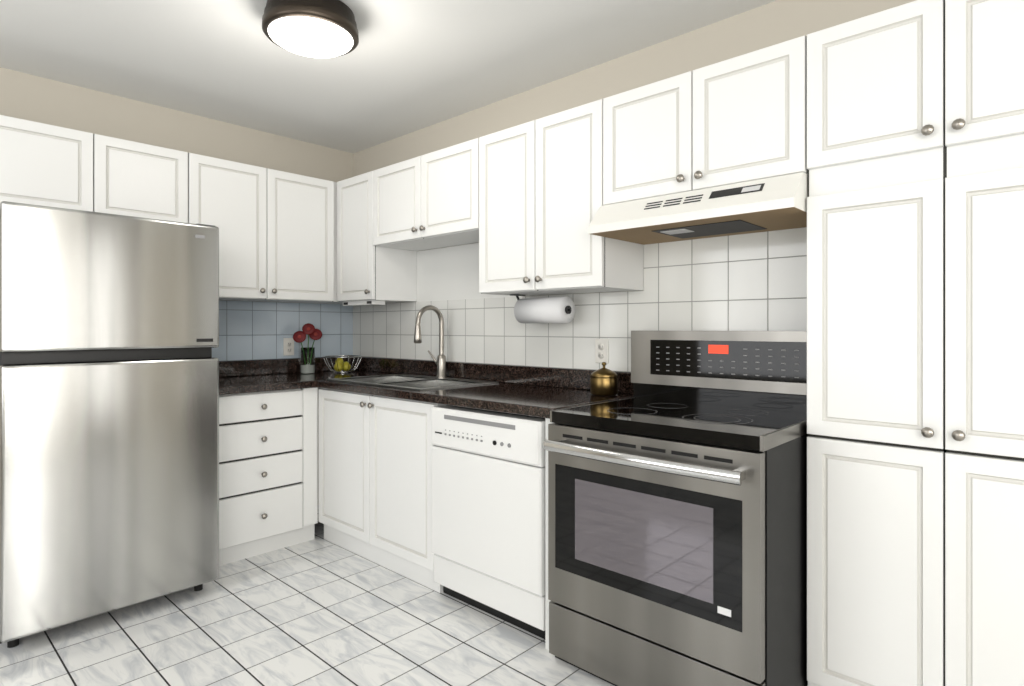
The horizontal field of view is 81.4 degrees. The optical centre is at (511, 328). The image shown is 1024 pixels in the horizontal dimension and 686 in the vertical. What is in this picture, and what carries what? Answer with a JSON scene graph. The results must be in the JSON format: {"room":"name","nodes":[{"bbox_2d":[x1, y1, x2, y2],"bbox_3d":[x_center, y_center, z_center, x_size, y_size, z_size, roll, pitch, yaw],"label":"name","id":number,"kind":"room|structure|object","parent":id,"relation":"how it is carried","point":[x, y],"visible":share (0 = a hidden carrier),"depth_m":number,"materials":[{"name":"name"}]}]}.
{"room":"kitchen","nodes":[
{"label":"kitchen","id":0,"kind":"room"},
{"bbox_2d":[0,67,352,388],"bbox_3d":[-2.669,-0.021,2.682,0.100,2.455,4.600,0,0,43],"label":"wall","id":1,"kind":"structure","parent":0,"point":[29,97],"depth_m":3.35,"materials":[{"name":"beige paint"}]},
{"bbox_2d":[0,115,99,212],"bbox_3d":[-2.261,-0.731,2.803,0.328,0.405,0.430,0,0,43],"label":"upper cabinet","id":2,"kind":"object","parent":1,"relation":"attached to","point":[42,164],"depth_m":2.72,"materials":[{"name":"white wood"}]},
{"bbox_2d":[100,135,187,222],"bbox_3d":[-1.977,-0.731,3.109,0.328,0.405,0.423,0,0,43],"label":"upper cabinet","id":3,"kind":"object","parent":1,"relation":"attached to","point":[137,179],"depth_m":3.00,"materials":[{"name":"white wood"}]},
{"bbox_2d":[188,153,342,303],"bbox_3d":[-1.412,-0.550,3.695,0.359,0.765,1.200,0,0,43],"label":"upper cabinet","id":4,"kind":"object","parent":1,"relation":"attached to","point":[277,235],"visible":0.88,"depth_m":3.47,"materials":[{"name":"white wood"}]},
{"bbox_2d":[212,300,352,360],"bbox_3d":[-1.573,0.090,3.779,0.008,0.513,1.298,0,0,43],"label":"tiles","id":5,"kind":"structure","parent":1,"relation":"attached to","point":[250,330],"depth_m":3.83,"materials":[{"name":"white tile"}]},
{"bbox_2d":[283,338,293,355],"bbox_3d":[-1.457,0.122,3.890,0.009,0.114,0.072,0,0,43],"label":"electrical outlet","id":6,"kind":"object","parent":5,"relation":"attached to","point":[288,346],"visible":0.96,"depth_m":3.88,"materials":[{"name":"white plastic"}]},
{"bbox_2d":[0,522,613,685],"bbox_3d":[-0.435,1.257,0.606,6.200,0.100,4.600,0,0,43],"label":"floor","id":7,"kind":"structure","parent":0,"point":[319,610],"depth_m":2.31,"materials":[{"name":"tile"}]},
{"bbox_2d":[0,201,218,647],"bbox_3d":[-1.899,0.371,2.717,0.861,1.672,0.760,0,0,43],"label":"refrigerator","id":8,"kind":"object","parent":7,"relation":"on","point":[109,421],"visible":1,"depth_m":2.38,"materials":[{"name":"grey metal"}]},
{"bbox_2d":[219,388,317,565],"bbox_3d":[-1.520,0.772,3.357,0.638,0.870,0.604,0,0,43],"label":"base cabinet","id":9,"kind":"object","parent":7,"relation":"on","point":[268,471],"visible":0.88,"depth_m":3.17,"materials":[{"name":"white wood"}]},
{"bbox_2d":[318,388,443,592],"bbox_3d":[-0.530,0.772,3.244,1.022,0.870,0.638,0,0,43],"label":"base cabinet","id":10,"kind":"object","parent":7,"relation":"on","point":[374,478],"visible":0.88,"depth_m":2.99,"materials":[{"name":"white wood"}]},
{"bbox_2d":[219,305,632,418],"bbox_3d":[-0.699,0.166,2.993,2.340,0.592,1.238,0,0,43],"label":"countertop","id":11,"kind":"structure","parent":10,"relation":"on","point":[542,392],"depth_m":3.16,"materials":[{"name":"stone"}]},
{"bbox_2d":[293,323,321,373],"bbox_3d":[-1.326,0.132,3.863,0.087,0.325,0.184,0,0,43],"label":"vase","id":12,"kind":"object","parent":11,"relation":"on","point":[307,360],"visible":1,"depth_m":3.83,"materials":[{"name":"clear glass"}]},
{"bbox_2d":[323,355,362,372],"bbox_3d":[-1.124,0.239,3.956,0.258,0.109,0.258,0,0,43],"label":"fruit bowl","id":13,"kind":"object","parent":11,"relation":"on","point":[340,366],"visible":1,"depth_m":3.92,"materials":[{"name":"silver metal"}]},
{"bbox_2d":[413,305,447,378],"bbox_3d":[-0.489,0.079,3.411,0.131,0.418,0.227,0,0,43],"label":"faucet","id":14,"kind":"object","parent":11,"relation":"on","point":[440,362],"depth_m":3.42,"materials":[{"name":"silver metal"}]},
{"bbox_2d":[590,362,617,395],"bbox_3d":[0.407,0.222,2.636,0.122,0.144,0.122,0,0,43],"label":"canister","id":15,"kind":"object","parent":11,"relation":"on","point":[603,381],"visible":1,"depth_m":2.59,"materials":[{"name":"gold metal"}]},
{"bbox_2d":[431,405,544,638],"bbox_3d":[0.070,0.779,2.660,0.642,0.855,0.602,0,0,43],"label":"dishwasher","id":16,"kind":"object","parent":7,"relation":"on","point":[488,508],"visible":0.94,"depth_m":2.41,"materials":[{"name":"white enameled metal"},{"name":"white plastic"},{"name":"black plastic"}]},
{"bbox_2d":[545,418,551,649],"bbox_3d":[0.353,0.772,2.446,0.055,0.870,0.607,0,0,43],"label":"cabinet filler","id":17,"kind":"object","parent":7,"relation":"on","point":[547,422],"visible":0.07,"depth_m":2.24,"materials":[{"name":"white wood"}]},
{"bbox_2d":[543,331,807,685],"bbox_3d":[0.608,0.609,2.112,0.761,1.196,0.743,0,0,43],"label":"stove","id":18,"kind":"object","parent":7,"relation":"on","point":[677,518],"visible":0.98,"depth_m":1.89,"materials":[{"name":"silver metal"}]},
{"bbox_2d":[807,0,1023,685],"bbox_3d":[1.295,0.137,1.754,0.715,2.140,0.359,0,0,43],"label":"pantry cabinet","id":19,"kind":"object","parent":7,"relation":"on","point":[915,353],"visible":1,"depth_m":1.69,"materials":[{"name":"white wood"}]},
{"bbox_2d":[0,0,775,153],"bbox_3d":[-0.435,-1.298,0.606,6.200,0.100,4.600,0,0,43],"label":"ceiling","id":20,"kind":"structure","parent":0,"point":[403,67],"depth_m":2.72,"materials":[{"name":"white paint"}]},
{"bbox_2d":[262,0,358,57],"bbox_3d":[-0.791,-1.177,2.350,0.362,0.138,0.362,0,0,43],"label":"ceiling light","id":21,"kind":"object","parent":20,"relation":"attached to","point":[319,28],"visible":1,"depth_m":2.25,"materials":[{"name":"white glass"}]},
{"bbox_2d":[353,0,915,302],"bbox_3d":[1.133,-0.021,2.220,6.100,2.455,0.100,0,0,43],"label":"wall","id":22,"kind":"structure","parent":0,"point":[768,25],"depth_m":2.68,"materials":[{"name":"beige paint"}]},
{"bbox_2d":[337,171,416,302],"bbox_3d":[-0.868,-0.550,3.764,0.398,0.765,0.359,0,0,43],"label":"upper cabinet","id":23,"kind":"object","parent":22,"relation":"attached to","point":[367,269],"visible":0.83,"depth_m":3.64,"materials":[{"name":"white wood"}]},
{"bbox_2d":[343,300,384,305],"bbox_3d":[-0.923,-0.154,3.701,0.330,0.025,0.091,0,0,43],"label":"under-cabinet light","id":24,"kind":"object","parent":23,"relation":"attached to","point":[365,303],"visible":0.95,"depth_m":3.62,"materials":[{"name":"white"}]},
{"bbox_2d":[373,138,478,250],"bbox_3d":[-0.392,-0.709,3.321,0.899,0.448,0.359,0,0,43],"label":"upper cabinet","id":25,"kind":"object","parent":22,"relation":"attached to","point":[428,201],"visible":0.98,"depth_m":3.19,"materials":[{"name":"white wood"}]},
{"bbox_2d":[417,243,522,301],"bbox_3d":[-0.271,-0.325,3.452,0.898,0.316,0.004,0,0,43],"label":"wall","id":26,"kind":"structure","parent":22,"relation":"attached to","point":[449,273],"depth_m":3.54,"materials":[{"name":"white paint"}]},
{"bbox_2d":[479,99,643,295],"bbox_3d":[0.203,-0.550,2.769,0.722,0.765,0.359,0,0,43],"label":"upper cabinet","id":27,"kind":"object","parent":22,"relation":"attached to","point":[540,191],"visible":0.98,"depth_m":2.62,"materials":[{"name":"white wood"}]},
{"bbox_2d":[510,294,574,322],"bbox_3d":[0.147,-0.097,2.885,0.340,0.146,0.123,0,0,43],"label":"paper towel holder","id":28,"kind":"object","parent":27,"relation":"attached to","point":[547,310],"visible":1,"depth_m":2.81,"materials":[{"name":"white paper"}]},
{"bbox_2d":[353,227,806,371],"bbox_3d":[0.010,-0.033,3.188,3.116,0.760,0.008,0,0,43],"label":"tiles","id":29,"kind":"structure","parent":22,"relation":"attached to","point":[757,281],"depth_m":2.69,"materials":[{"name":"white tile"}]},
{"bbox_2d":[595,339,608,362],"bbox_3d":[0.420,0.107,2.793,0.072,0.114,0.009,0,0,43],"label":"electrical outlet","id":30,"kind":"object","parent":29,"relation":"attached to","point":[601,350],"visible":1,"depth_m":2.79,"materials":[{"name":"white plastic"}]},
{"bbox_2d":[603,35,807,204],"bbox_3d":[0.750,-0.714,2.261,0.770,0.438,0.359,0,0,43],"label":"upper cabinet","id":31,"kind":"object","parent":22,"relation":"attached to","point":[740,118],"visible":0.9,"depth_m":2.10,"materials":[{"name":"white wood"}]},
{"bbox_2d":[588,172,807,244],"bbox_3d":[0.723,-0.429,2.232,0.766,0.127,0.418,0,0,43],"label":"range hood","id":32,"kind":"object","parent":31,"relation":"attached to","point":[769,204],"visible":0.96,"depth_m":2.09,"materials":[{"name":"white metal"}]}
]}

